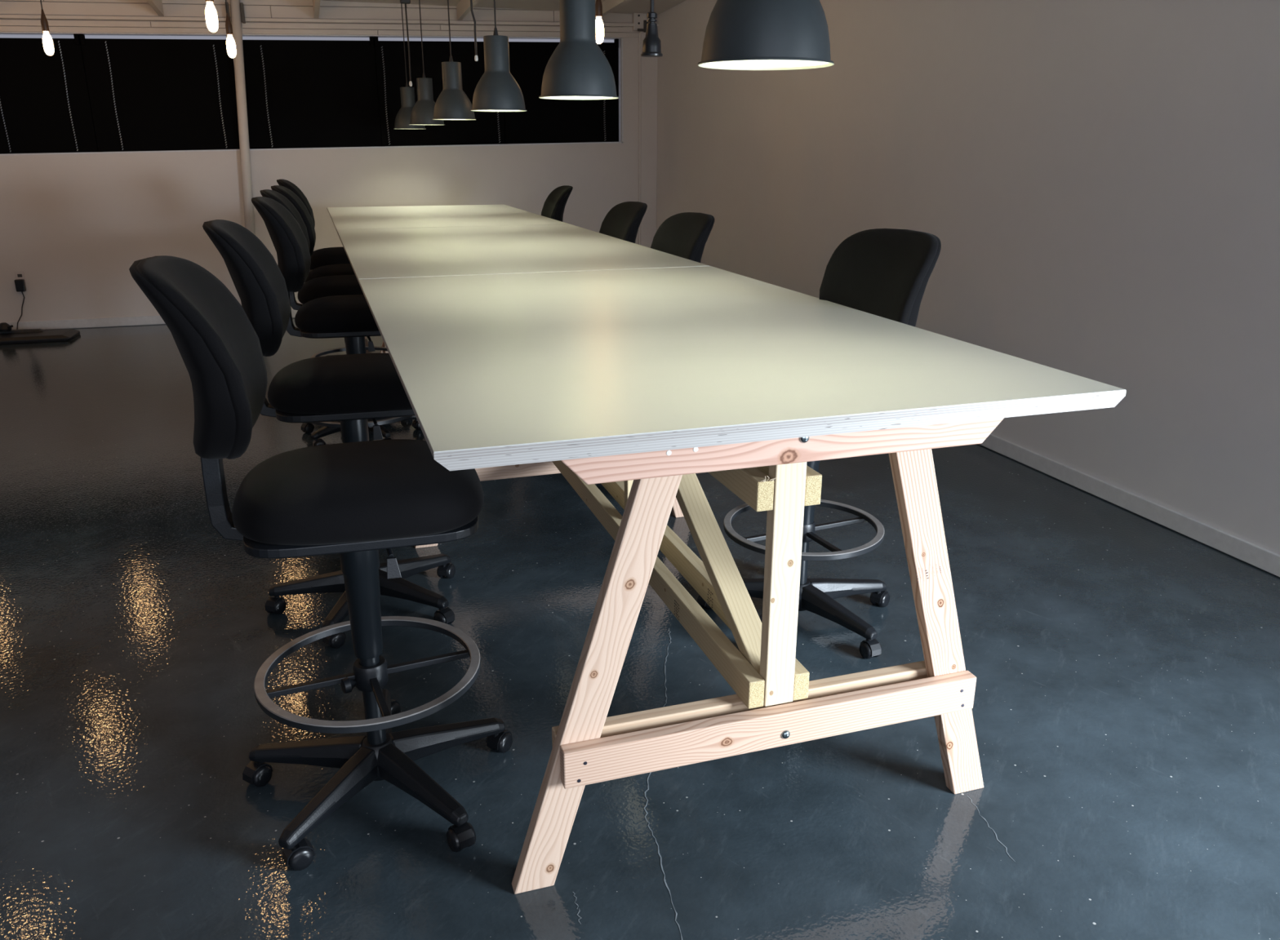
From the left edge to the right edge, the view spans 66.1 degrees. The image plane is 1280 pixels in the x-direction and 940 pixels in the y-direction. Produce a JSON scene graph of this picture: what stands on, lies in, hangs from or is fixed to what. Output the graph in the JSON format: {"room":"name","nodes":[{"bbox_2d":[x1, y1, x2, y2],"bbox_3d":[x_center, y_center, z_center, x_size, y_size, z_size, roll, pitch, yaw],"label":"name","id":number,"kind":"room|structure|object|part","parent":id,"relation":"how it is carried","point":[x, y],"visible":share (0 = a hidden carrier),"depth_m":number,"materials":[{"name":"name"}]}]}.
{"room":"design studio","nodes":[
{"label":"design studio","id":0,"kind":"room"},
{"bbox_2d":[0,0,658,329],"bbox_3d":[-4.202,-2.949,8.959,9.565,3.200,0.217,-6,19,-17],"label":"wall","id":1,"kind":"structure","parent":0,"point":[75,225],"depth_m":9.08,"materials":[{"name":"white paint"}]},
{"bbox_2d":[14,279,26,329],"bbox_3d":[-5.575,-1.468,8.799,0.093,0.451,0.236,2,18,6],"label":"power adapter","id":2,"kind":"object","parent":1,"relation":"attached to","point":[20,284],"visible":0.88,"depth_m":8.81,"materials":[{"name":"black plastic"}]},
{"bbox_3d":[-5.581,-1.415,8.802,0.075,0.350,0.216,0,18,-1],"label":"cord","id":3,"kind":"part","parent":2,"relation":"part of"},
{"bbox_2d":[14,271,26,284],"bbox_3d":[-5.564,-1.724,8.832,0.074,0.120,0.008,-6,19,-17],"label":"outlet plate","id":4,"kind":"object","parent":1,"relation":"attached to","point":[20,274],"visible":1,"depth_m":8.82,"materials":[{"name":"plastic"}]},
{"bbox_2d":[0,31,239,155],"bbox_3d":[-5.542,-3.217,8.424,3.952,1.073,0.144,-6,19,-17],"label":"window","id":5,"kind":"structure","parent":1,"relation":"in","point":[2,34],"depth_m":8.64,"materials":[{"name":"white paint"}]},
{"bbox_2d":[0,34,97,154],"bbox_3d":[-5.460,-3.221,8.433,1.309,0.992,0.076,-6,19,-17],"label":"roller blind","id":6,"kind":"object","parent":5,"relation":"attached to","point":[45,107],"visible":1,"depth_m":8.53,"materials":[{"name":"black fabric"}]},
{"bbox_3d":[-5.474,-3.190,8.408,0.016,0.899,0.026,-17,25,-42],"label":"bead chain","id":7,"kind":"part","parent":6,"relation":"part of","materials":[{"name":"metal"}]},
{"bbox_3d":[-4.978,-3.251,8.559,0.016,0.899,0.026,-17,25,-42],"label":"bead chain","id":8,"kind":"part","parent":6,"relation":"part of","materials":[{"name":"metal"}]},
{"bbox_2d":[79,34,239,151],"bbox_3d":[-4.254,-3.370,8.802,1.217,0.994,0.076,-6,19,-17],"label":"roller blind","id":9,"kind":"object","parent":5,"relation":"attached to","point":[145,95],"visible":0.99,"depth_m":8.80,"materials":[{"name":"black fabric"}]},
{"bbox_3d":[-4.633,-3.293,8.665,0.016,0.899,0.026,-17,25,-42],"label":"bead chain","id":10,"kind":"part","parent":9,"relation":"part of","materials":[{"name":"metal"}]},
{"bbox_3d":[-3.810,-3.383,8.920,0.016,0.878,0.026,-17,25,-42],"label":"bead chain","id":11,"kind":"part","parent":9,"relation":"part of","materials":[{"name":"metal"}]},
{"bbox_2d":[0,309,297,329],"bbox_3d":[-4.289,-1.444,9.364,9.349,0.081,0.014,-6,19,-17],"label":"baseboard","id":12,"kind":"structure","parent":1,"relation":"attached to","point":[144,320],"depth_m":9.11,"materials":[{"name":"white paint"}]},
{"bbox_2d":[242,33,622,150],"bbox_3d":[-1.922,-3.664,9.530,3.637,1.078,0.144,-6,19,-17],"label":"window","id":13,"kind":"structure","parent":1,"relation":"in","point":[245,36],"depth_m":9.43,"materials":[{"name":"white paint"}]},
{"bbox_2d":[242,36,382,149],"bbox_3d":[-3.060,-3.517,9.166,1.197,0.997,0.076,-6,19,-17],"label":"roller blind","id":14,"kind":"object","parent":13,"relation":"attached to","point":[300,93],"visible":0.93,"depth_m":9.17,"materials":[{"name":"black fabric"}]},
{"bbox_3d":[-3.432,-3.429,9.036,0.016,0.878,0.026,-17,25,-42],"label":"bead chain","id":15,"kind":"part","parent":14,"relation":"part of","materials":[{"name":"metal"}]},
{"bbox_2d":[373,36,505,146],"bbox_3d":[-1.916,-3.659,9.516,1.199,1.001,0.076,-6,19,-17],"label":"roller blind","id":16,"kind":"object","parent":13,"relation":"attached to","point":[488,127],"visible":0.73,"depth_m":9.48,"materials":[{"name":"black fabric"}]},
{"bbox_3d":[-2.417,-3.553,9.346,0.016,0.878,0.026,-17,25,-42],"label":"bead chain","id":17,"kind":"part","parent":16,"relation":"part of","materials":[{"name":"metal"}]},
{"bbox_3d":[-1.399,-3.677,9.658,0.016,0.878,0.026,-17,25,-42],"label":"bead chain","id":18,"kind":"part","parent":16,"relation":"part of","materials":[{"name":"metal"}]},
{"bbox_2d":[504,38,618,143],"bbox_3d":[-0.779,-3.799,9.863,1.183,1.004,0.076,-6,19,-17],"label":"roller blind","id":19,"kind":"object","parent":13,"relation":"attached to","point":[544,120],"visible":0.49,"depth_m":9.89,"materials":[{"name":"black fabric"}]},
{"bbox_3d":[-0.359,-3.794,9.980,0.016,0.857,0.026,-17,25,-42],"label":"bead chain","id":20,"kind":"part","parent":19,"relation":"part of","materials":[{"name":"metal"}]},
{"bbox_2d":[638,32,640,244],"bbox_3d":[-0.007,-3.152,10.276,0.017,2.605,0.022,-6,19,-17],"label":"trim","id":21,"kind":"structure","parent":1,"relation":"attached to","point":[639,37],"depth_m":10.11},
{"bbox_2d":[631,13,648,32],"bbox_3d":[0.029,-4.493,9.800,0.200,0.240,0.100,-6,19,-17],"label":"bracket","id":22,"kind":"object","parent":1,"relation":"attached to","point":[639,20],"depth_m":9.78,"materials":[{"name":"grey metal"}]},
{"bbox_2d":[637,28,646,31],"bbox_3d":[0.038,-4.383,9.793,0.132,0.025,0.015,-6,19,-17],"label":"shelf","id":23,"kind":"object","parent":1,"relation":"attached to","point":[638,29],"depth_m":9.78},
{"bbox_2d":[640,31,657,248],"bbox_3d":[0.087,-3.164,10.298,0.177,2.615,0.035,-6,19,-17],"label":"column","id":24,"kind":"structure","parent":1,"relation":"attached to","point":[648,168],"depth_m":10.21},
{"bbox_2d":[146,0,685,20],"bbox_3d":[-2.102,-2.337,2.445,9.565,0.973,13.642,-6,19,-17],"label":"ceiling","id":25,"kind":"structure","parent":0,"point":[627,6],"depth_m":9.14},
{"bbox_2d":[40,0,53,55],"bbox_3d":[-4.466,-3.451,7.343,0.068,0.656,0.067,-6,19,-17],"label":"bulb","id":26,"kind":"object","parent":25,"relation":"hanging from","point":[47,42],"visible":1,"depth_m":7.38,"materials":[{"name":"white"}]},
{"bbox_2d":[40,8,48,31],"bbox_3d":[-4.466,-3.372,7.370,0.048,0.152,0.047,-6,19,-17],"label":"socket","id":27,"kind":"object","parent":26,"relation":"attached to","point":[45,27],"depth_m":7.36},
{"bbox_3d":[-4.466,-3.221,7.420,0.068,0.170,0.067,-6,19,-17],"label":"glass bulb","id":28,"kind":"part","parent":26,"relation":"part of","materials":[{"name":"white glass"}]},
{"bbox_2d":[204,0,217,31],"bbox_3d":[-2.575,-2.997,5.821,0.068,0.742,0.067,-6,19,-17],"label":"bulb","id":29,"kind":"object","parent":25,"relation":"hanging from","point":[211,18],"visible":1,"depth_m":5.89,"materials":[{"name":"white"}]},
{"bbox_2d":[225,0,236,57],"bbox_3d":[-3.180,-3.531,7.574,0.068,0.659,0.067,-6,19,-17],"label":"bulb","id":30,"kind":"object","parent":25,"relation":"hanging from","point":[230,42],"visible":1,"depth_m":7.62,"materials":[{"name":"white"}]},
{"bbox_2d":[225,13,232,35],"bbox_3d":[-3.181,-3.450,7.601,0.048,0.152,0.047,-6,19,-17],"label":"socket","id":31,"kind":"object","parent":30,"relation":"attached to","point":[228,28],"depth_m":7.59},
{"bbox_3d":[-3.181,-3.299,7.651,0.068,0.170,0.067,-6,19,-17],"label":"glass bulb","id":32,"kind":"part","parent":30,"relation":"part of","materials":[{"name":"white glass"}]},
{"bbox_2d":[400,0,412,86],"bbox_3d":[-1.801,-3.437,7.595,0.076,0.885,0.040,-6,19,-17],"label":"cord","id":33,"kind":"object","parent":25,"relation":"hanging from","point":[406,2],"visible":1,"depth_m":7.62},
{"bbox_3d":[-1.799,-3.456,7.590,0.016,0.845,0.012,-6,19,-17],"label":"cord","id":34,"kind":"part","parent":33,"relation":"part of","materials":[{"name":"black plastic"}]},
{"bbox_2d":[393,3,426,128],"bbox_3d":[-2.046,-3.579,8.572,0.282,1.142,0.282,-6,19,-17],"label":"pendant lamp","id":35,"kind":"object","parent":25,"relation":"hanging from","point":[407,94],"visible":0.8,"depth_m":8.62,"materials":[{"name":"grey metal"}]},
{"bbox_3d":[-2.046,-3.760,8.512,0.008,0.761,0.008,-6,19,-17],"label":"cord","id":36,"kind":"part","parent":35,"relation":"part of","materials":[{"name":"black plastic"}]},
{"bbox_3d":[-2.047,-3.201,8.697,0.282,0.347,0.282,-6,19,-17],"label":"lamp shade","id":37,"kind":"part","parent":35,"relation":"part of","materials":[{"name":"grey metal"}]},
{"bbox_2d":[408,0,444,124],"bbox_3d":[-1.699,-3.313,7.672,0.282,1.168,0.282,-6,19,-17],"label":"pendant lamp","id":38,"kind":"object","parent":25,"relation":"hanging from","point":[422,113],"visible":0.9,"depth_m":7.73,"materials":[{"name":"grey metal"}]},
{"bbox_3d":[-1.699,-3.494,7.612,0.008,0.787,0.008,-6,19,-17],"label":"cord","id":39,"kind":"part","parent":38,"relation":"part of","materials":[{"name":"black plastic"}]},
{"bbox_3d":[-1.700,-2.923,7.801,0.282,0.347,0.282,-6,19,-17],"label":"lamp shade","id":40,"kind":"part","parent":38,"relation":"part of","materials":[{"name":"grey metal"}]},
{"bbox_2d":[432,0,475,119],"bbox_3d":[-1.209,-2.871,6.216,0.282,1.234,0.282,-6,19,-17],"label":"pendant lamp","id":41,"kind":"object","parent":25,"relation":"hanging from","point":[452,103],"visible":1,"depth_m":6.29,"materials":[{"name":"grey metal"}]},
{"bbox_3d":[-1.208,-3.051,6.156,0.008,0.853,0.008,-6,19,-17],"label":"cord","id":42,"kind":"part","parent":41,"relation":"part of","materials":[{"name":"black plastic"}]},
{"bbox_3d":[-1.210,-2.450,6.356,0.282,0.347,0.282,-6,19,-17],"label":"lamp shade","id":43,"kind":"part","parent":41,"relation":"part of","materials":[{"name":"grey metal"}]},
{"bbox_2d":[470,0,478,61],"bbox_3d":[-0.873,-2.659,5.069,0.029,1.021,0.020,-6,19,-17],"label":"pull cord","id":44,"kind":"object","parent":25,"relation":"hanging from","point":[476,58],"visible":1,"depth_m":5.18,"materials":[{"name":"black plastic"}]},
{"bbox_2d":[471,0,527,111],"bbox_3d":[-0.712,-2.432,4.767,0.282,1.297,0.282,-6,19,-17],"label":"pendant lamp","id":45,"kind":"object","parent":25,"relation":"hanging from","point":[497,90],"visible":1,"depth_m":4.85,"materials":[{"name":"grey metal"}]},
{"bbox_3d":[-0.711,-2.612,4.707,0.008,0.916,0.008,-6,19,-17],"label":"cord","id":46,"kind":"part","parent":45,"relation":"part of","materials":[{"name":"black plastic"}]},
{"bbox_3d":[-0.713,-1.981,4.917,0.282,0.347,0.282,-6,19,-17],"label":"lamp shade","id":47,"kind":"part","parent":45,"relation":"part of","materials":[{"name":"grey metal"}]},
{"bbox_2d":[538,0,618,99],"bbox_3d":[-0.214,-1.969,3.264,0.282,1.375,0.282,-6,19,-17],"label":"pendant lamp","id":48,"kind":"object","parent":25,"relation":"hanging from","point":[578,68],"visible":1,"depth_m":3.36,"materials":[{"name":"grey metal"}]},
{"bbox_2d":[595,0,604,44],"bbox_3d":[-0.275,-3.220,6.499,0.068,0.740,0.067,-6,19,-17],"label":"bulb","id":49,"kind":"object","parent":25,"relation":"hanging from","point":[598,6],"visible":0.88,"depth_m":6.55,"materials":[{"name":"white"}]},
{"bbox_2d":[595,0,602,16],"bbox_3d":[-0.275,-3.100,6.539,0.048,0.152,0.047,-6,19,-17],"label":"socket","id":50,"kind":"object","parent":49,"relation":"attached to","point":[598,6],"depth_m":6.53,"materials":[{"name":"brown metal"}]},
{"bbox_3d":[-0.275,-2.949,6.589,0.068,0.170,0.067,-6,19,-17],"label":"glass bulb","id":51,"kind":"part","parent":49,"relation":"part of","materials":[{"name":"white glass"}]},
{"bbox_2d":[640,0,662,57],"bbox_3d":[0.044,-2.095,3.411,0.081,1.219,0.081,-6,19,-17],"label":"extension cord","id":52,"kind":"object","parent":25,"relation":"hanging from","point":[651,43],"visible":1,"depth_m":3.56,"materials":[{"name":"black plastic"}]},
{"bbox_2d":[640,23,662,57],"bbox_3d":[0.043,-1.568,3.586,0.081,0.108,0.081,-6,19,-17],"label":"socket","id":53,"kind":"object","parent":52,"relation":"attached to","point":[651,43],"depth_m":3.57,"materials":[{"name":"black plastic"}]},
{"bbox_3d":[0.043,-2.162,3.389,0.018,1.079,0.014,-6,19,-17],"label":"cord","id":54,"kind":"part","parent":52,"relation":"part of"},
{"bbox_2d":[697,0,834,70],"bbox_3d":[0.262,-1.529,1.822,0.282,1.444,0.282,-6,19,-17],"label":"pendant lamp","id":55,"kind":"object","parent":25,"relation":"hanging from","point":[740,34],"visible":1,"depth_m":1.93,"materials":[{"name":"grey metal"}]},
{"bbox_2d":[0,318,1279,939],"bbox_3d":[-2.138,0.609,3.516,9.565,0.121,13.532,-6,19,-17],"label":"floor","id":56,"kind":"structure","parent":0,"point":[1125,664],"depth_m":2.89,"materials":[{"name":"concrete"}]},
{"bbox_2d":[0,328,79,344],"bbox_3d":[-5.651,-1.142,8.432,1.450,0.094,0.348,-6,19,-17],"label":"case","id":57,"kind":"object","parent":56,"relation":"on","point":[23,335],"visible":1,"depth_m":8.48,"materials":[{"name":"black plastic"}]},
{"bbox_2d":[0,322,13,332],"bbox_3d":[-5.476,-1.239,8.492,0.136,0.070,0.113,-6,19,-17],"label":"tripod","id":58,"kind":"object","parent":57,"relation":"on","point":[4,326],"visible":1,"depth_m":8.46,"materials":[{"name":"black plastic"}]},
{"bbox_3d":[-5.581,-1.194,8.528,0.746,0.035,0.106,-6,19,-18],"label":"raised lid","id":59,"kind":"part","parent":57,"relation":"part of","materials":[{"name":"black plastic"}]},
{"bbox_2d":[224,0,255,235],"bbox_3d":[-3.617,-2.857,9.036,0.252,2.984,0.084,-6,19,-17],"label":"column","id":60,"kind":"structure","parent":56,"relation":"on","point":[236,11],"depth_m":8.88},
{"bbox_2d":[128,255,512,871],"bbox_3d":[-0.709,0.179,2.414,0.763,1.395,0.701,-5,19,-14],"label":"chair","id":61,"kind":"object","parent":56,"relation":"on","point":[354,501],"visible":0.98,"depth_m":2.26,"materials":[{"name":"black fabric"}]},
{"bbox_3d":[-0.959,-0.251,2.173,0.206,0.428,0.435,-5,19,-14],"label":"backrest","id":62,"kind":"part","parent":61,"relation":"part of","materials":[{"name":"black fabric"}]},
{"bbox_3d":[-0.879,0.740,2.601,0.317,0.083,0.066,2,18,5],"label":"arm","id":63,"kind":"part","parent":61,"relation":"part of","materials":[{"name":"black plastic"}]},
{"bbox_3d":[-0.765,0.802,2.414,0.066,0.083,0.317,8,20,22],"label":"arm","id":64,"kind":"part","parent":61,"relation":"part of","materials":[{"name":"black plastic"}]},
{"bbox_3d":[-0.730,0.540,2.478,0.040,0.040,0.039,-14,23,-36],"label":"collar knob","id":65,"kind":"part","parent":61,"relation":"part of","materials":[{"name":"black plastic"}]},
{"bbox_3d":[-0.668,0.032,2.351,0.574,0.135,0.502,-5,19,-14],"label":"seat","id":66,"kind":"part","parent":61,"relation":"part of","materials":[{"name":"black fabric"}]},
{"bbox_3d":[-0.728,0.687,2.762,0.066,0.083,0.317,-4,19,-12],"label":"arm","id":67,"kind":"part","parent":61,"relation":"part of","materials":[{"name":"black plastic"}]},
{"bbox_3d":[-0.583,0.190,2.279,0.032,0.065,0.176,-7,20,-20],"label":"height lever","id":68,"kind":"part","parent":61,"relation":"part of","materials":[{"name":"black plastic"}]},
{"bbox_3d":[-0.543,0.787,2.460,0.317,0.083,0.066,16,24,39],"label":"arm","id":69,"kind":"part","parent":61,"relation":"part of","materials":[{"name":"black plastic"}]},
{"bbox_3d":[-0.520,0.716,2.675,0.317,0.083,0.066,-10,21,-29],"label":"arm","id":70,"kind":"part","parent":61,"relation":"part of","materials":[{"name":"black plastic"}]},
{"bbox_2d":[276,179,380,355],"bbox_3d":[-2.124,-1.360,7.046,0.757,1.395,0.676,-5,19,-15],"label":"chair","id":71,"kind":"object","parent":56,"relation":"on","point":[330,255],"visible":0.15,"depth_m":6.80,"materials":[{"name":"black fabric"}]},
{"bbox_3d":[-2.382,-1.801,6.839,0.206,0.428,0.435,-5,19,-15],"label":"backrest","id":72,"kind":"part","parent":71,"relation":"part of","materials":[{"name":"black fabric"}]},
{"bbox_3d":[-2.092,-1.520,7.021,0.574,0.135,0.502,-5,19,-15],"label":"seat","id":73,"kind":"part","parent":71,"relation":"part of","materials":[{"name":"black fabric"}]},
{"bbox_2d":[202,219,455,648],"bbox_3d":[-1.037,-0.163,3.444,0.726,1.395,0.700,-5,19,-14],"label":"chair","id":74,"kind":"object","parent":56,"relation":"on","point":[352,390],"visible":0.62,"depth_m":3.22,"materials":[{"name":"black fabric"}]},
{"bbox_3d":[-1.271,-0.595,3.210,0.206,0.428,0.435,-5,19,-14],"label":"backrest","id":75,"kind":"part","parent":74,"relation":"part of","materials":[{"name":"black fabric"}]},
{"bbox_3d":[-1.190,0.412,3.590,0.317,0.083,0.066,-3,19,-9],"label":"arm","id":76,"kind":"part","parent":74,"relation":"part of","materials":[{"name":"black plastic"}]},
{"bbox_3d":[-1.028,0.462,3.438,0.066,0.083,0.317,3,19,8],"label":"arm","id":77,"kind":"part","parent":74,"relation":"part of","materials":[{"name":"black plastic"}]},
{"bbox_3d":[-0.980,-0.312,3.387,0.574,0.135,0.502,-5,19,-14],"label":"seat","id":78,"kind":"part","parent":74,"relation":"part of","materials":[{"name":"black fabric"}]},
{"bbox_3d":[-0.895,-0.155,3.316,0.032,0.065,0.176,-7,20,-20],"label":"height lever","id":79,"kind":"part","parent":74,"relation":"part of","materials":[{"name":"black plastic"}]},
{"bbox_3d":[-0.826,0.430,3.536,0.317,0.083,0.066,9,20,25],"label":"arm","id":80,"kind":"part","parent":74,"relation":"part of","materials":[{"name":"black plastic"}]},
{"bbox_3d":[-0.862,0.359,3.750,0.066,0.083,0.317,17,25,42],"label":"arm","id":81,"kind":"part","parent":74,"relation":"part of","materials":[{"name":"black plastic"}]},
{"bbox_2d":[271,185,387,358],"bbox_3d":[-1.823,-1.036,6.074,0.738,1.395,0.731,-5,19,-15],"label":"chair","id":82,"kind":"object","parent":56,"relation":"on","point":[343,268],"visible":0.22,"depth_m":5.85,"materials":[{"name":"black fabric"}]},
{"bbox_3d":[-2.048,-1.470,5.845,0.206,0.428,0.435,-5,19,-15],"label":"backrest","id":83,"kind":"part","parent":82,"relation":"part of","materials":[{"name":"black fabric"}]},
{"bbox_3d":[-1.758,-1.189,6.027,0.574,0.135,0.502,-5,19,-15],"label":"seat","id":84,"kind":"part","parent":82,"relation":"part of","materials":[{"name":"black fabric"}]},
{"bbox_2d":[251,196,411,427],"bbox_3d":[-1.420,-0.615,4.804,0.737,1.395,0.696,-4,19,-14],"label":"chair","id":85,"kind":"object","parent":56,"relation":"on","point":[350,317],"visible":0.38,"depth_m":4.55,"materials":[{"name":"black fabric"}]},
{"bbox_3d":[-1.667,-1.055,4.595,0.206,0.428,0.435,-4,19,-14],"label":"backrest","id":86,"kind":"part","parent":85,"relation":"part of","materials":[{"name":"black fabric"}]},
{"bbox_3d":[-1.374,-0.771,4.767,0.574,0.135,0.502,-4,19,-14],"label":"seat","id":87,"kind":"part","parent":85,"relation":"part of","materials":[{"name":"black fabric"}]},
{"bbox_3d":[-1.291,-0.613,4.694,0.032,0.065,0.176,-6,19,-19],"label":"height lever","id":88,"kind":"part","parent":85,"relation":"part of","materials":[{"name":"black plastic"}]},
{"bbox_2d":[259,189,421,446],"bbox_3d":[-1.671,-0.869,5.570,0.726,1.395,0.701,3,19,8],"label":"chair","id":89,"kind":"object","parent":56,"relation":"on","point":[338,285],"visible":0.27,"depth_m":5.38,"materials":[{"name":"black fabric"}]},
{"bbox_3d":[-1.907,-1.296,5.319,0.206,0.428,0.435,-5,19,-15],"label":"backrest","id":90,"kind":"part","parent":89,"relation":"part of","materials":[{"name":"black fabric"}]},
{"bbox_3d":[-1.734,-0.250,5.582,0.282,0.083,0.223,-8,20,-22],"label":"arm","id":91,"kind":"part","parent":89,"relation":"part of","materials":[{"name":"black plastic"}]},
{"bbox_3d":[-1.618,-1.015,5.501,0.574,0.135,0.502,-5,19,-15],"label":"seat","id":92,"kind":"part","parent":89,"relation":"part of","materials":[{"name":"black fabric"}]},
{"bbox_3d":[-1.509,-0.254,5.595,0.066,0.083,0.317,-15,24,-39],"label":"arm","id":93,"kind":"part","parent":89,"relation":"part of","materials":[{"name":"black plastic"}]},
{"bbox_3d":[-1.459,-0.323,5.805,0.317,0.083,0.066,-8,20,-22],"label":"arm","id":94,"kind":"part","parent":89,"relation":"part of","materials":[{"name":"black plastic"}]},
{"bbox_2d":[541,185,573,222],"bbox_3d":[-0.902,-1.575,7.824,0.749,1.320,0.708,-5,19,-15],"label":"chair","id":95,"kind":"object","parent":56,"relation":"on","point":[553,206],"visible":0.13,"depth_m":7.62,"materials":[{"name":"black fabric"}]},
{"bbox_2d":[599,201,647,243],"bbox_3d":[-0.341,-0.991,6.107,0.764,1.293,0.696,-8,20,-23],"label":"chair","id":96,"kind":"object","parent":56,"relation":"on","point":[623,221],"visible":0.09,"depth_m":6.02,"materials":[{"name":"black fabric"}]},
{"bbox_2d":[650,212,715,262],"bbox_3d":[-0.010,-0.661,5.111,0.745,1.295,0.711,-9,21,-27],"label":"chair","id":97,"kind":"object","parent":56,"relation":"on","point":[685,235],"visible":0.08,"depth_m":5.02,"materials":[{"name":"black fabric"}]},
{"bbox_2d":[327,204,1126,894],"bbox_3d":[-0.794,-0.682,5.462,1.524,1.112,7.374,-6,19,-17],"label":"work table","id":98,"kind":"object","parent":56,"relation":"on","point":[519,343],"visible":0.94,"depth_m":2.33,"materials":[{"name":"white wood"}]},
{"bbox_3d":[-0.802,-1.200,5.321,1.524,0.036,2.517,-6,19,-17],"label":"tabletop panel","id":99,"kind":"part","parent":98,"relation":"part of","materials":[{"name":"white laminate"}]},
{"bbox_3d":[-1.641,-1.052,6.634,0.089,1.150,0.038,12,13,-22],"label":"leg","id":100,"kind":"part","parent":98,"relation":"part of","materials":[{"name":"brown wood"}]},
{"bbox_3d":[-0.754,-0.202,4.075,0.089,1.150,0.038,12,13,-22],"label":"leg","id":101,"kind":"part","parent":98,"relation":"part of","materials":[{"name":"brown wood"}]},
{"bbox_3d":[-0.089,0.435,2.157,0.089,1.150,0.038,12,13,-22],"label":"leg","id":102,"kind":"part","parent":98,"relation":"part of","materials":[{"name":"brown wood"}]},
{"bbox_3d":[-0.012,-0.044,3.213,0.074,0.560,0.038,-6,19,-17],"label":"post","id":103,"kind":"part","parent":98,"relation":"part of","materials":[{"name":"brown wood"}]},
{"bbox_3d":[0.063,-0.285,4.331,0.090,1.137,0.038,-21,23,-12],"label":"leg","id":104,"kind":"part","parent":98,"relation":"part of","materials":[{"name":"brown wood"}]},
{"bbox_3d":[-0.023,-0.453,3.074,1.524,0.036,2.450,-6,19,-17],"label":"tabletop panel","id":105,"kind":"part","parent":98,"relation":"part of","materials":[{"name":"white laminate"}]},
{"bbox_3d":[0.323,0.216,2.227,0.074,0.699,0.038,-6,19,-17],"label":"post","id":106,"kind":"part","parent":98,"relation":"part of","materials":[{"name":"brown wood"}]},
{"bbox_3d":[0.728,0.352,2.413,0.090,1.137,0.038,-21,23,-12],"label":"leg","id":107,"kind":"part","parent":98,"relation":"part of","materials":[{"name":"brown wood"}]},
{"bbox_2d":[697,228,941,659],"bbox_3d":[0.616,-0.103,3.334,0.727,1.358,0.696,-11,21,-29],"label":"chair","id":108,"kind":"object","parent":56,"relation":"on","point":[883,273],"visible":0.36,"depth_m":3.34,"materials":[{"name":"black plastic"}]},
{"bbox_3d":[0.385,0.420,3.576,0.317,0.083,0.066,6,19,17],"label":"arm","id":109,"kind":"part","parent":108,"relation":"part of","materials":[{"name":"black plastic"}]},
{"bbox_3d":[0.457,0.488,3.371,0.066,0.083,0.317,13,22,34],"label":"arm","id":110,"kind":"part","parent":108,"relation":"part of","materials":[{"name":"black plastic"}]},
{"bbox_3d":[0.684,0.488,3.372,0.066,0.083,0.317,-13,22,-34],"label":"arm","id":111,"kind":"part","parent":108,"relation":"part of","materials":[{"name":"black plastic"}]},
{"bbox_3d":[0.753,0.420,3.578,0.317,0.083,0.066,-6,19,-17],"label":"arm","id":112,"kind":"part","parent":108,"relation":"part of","materials":[{"name":"black plastic"}]},
{"bbox_3d":[0.815,-0.593,3.334,0.206,0.428,0.435,-11,21,-29],"label":"backrest","id":113,"kind":"part","parent":108,"relation":"part of","materials":[{"name":"black fabric"}]},
{"bbox_2d":[656,0,1279,555],"bbox_3d":[2.312,-1.791,4.238,0.180,4.000,13.492,-6,19,-17],"label":"wall","id":114,"kind":"structure","parent":0,"point":[1097,182],"depth_m":4.84,"materials":[{"name":"white paint"}]},
{"bbox_2d":[979,433,1279,577],"bbox_3d":[1.677,-0.442,6.375,0.016,0.084,9.732,-6,19,-17],"label":"baseboard","id":115,"kind":"structure","parent":114,"relation":"attached to","point":[1264,559],"depth_m":4.51,"materials":[{"name":"white paint"}]}
]}

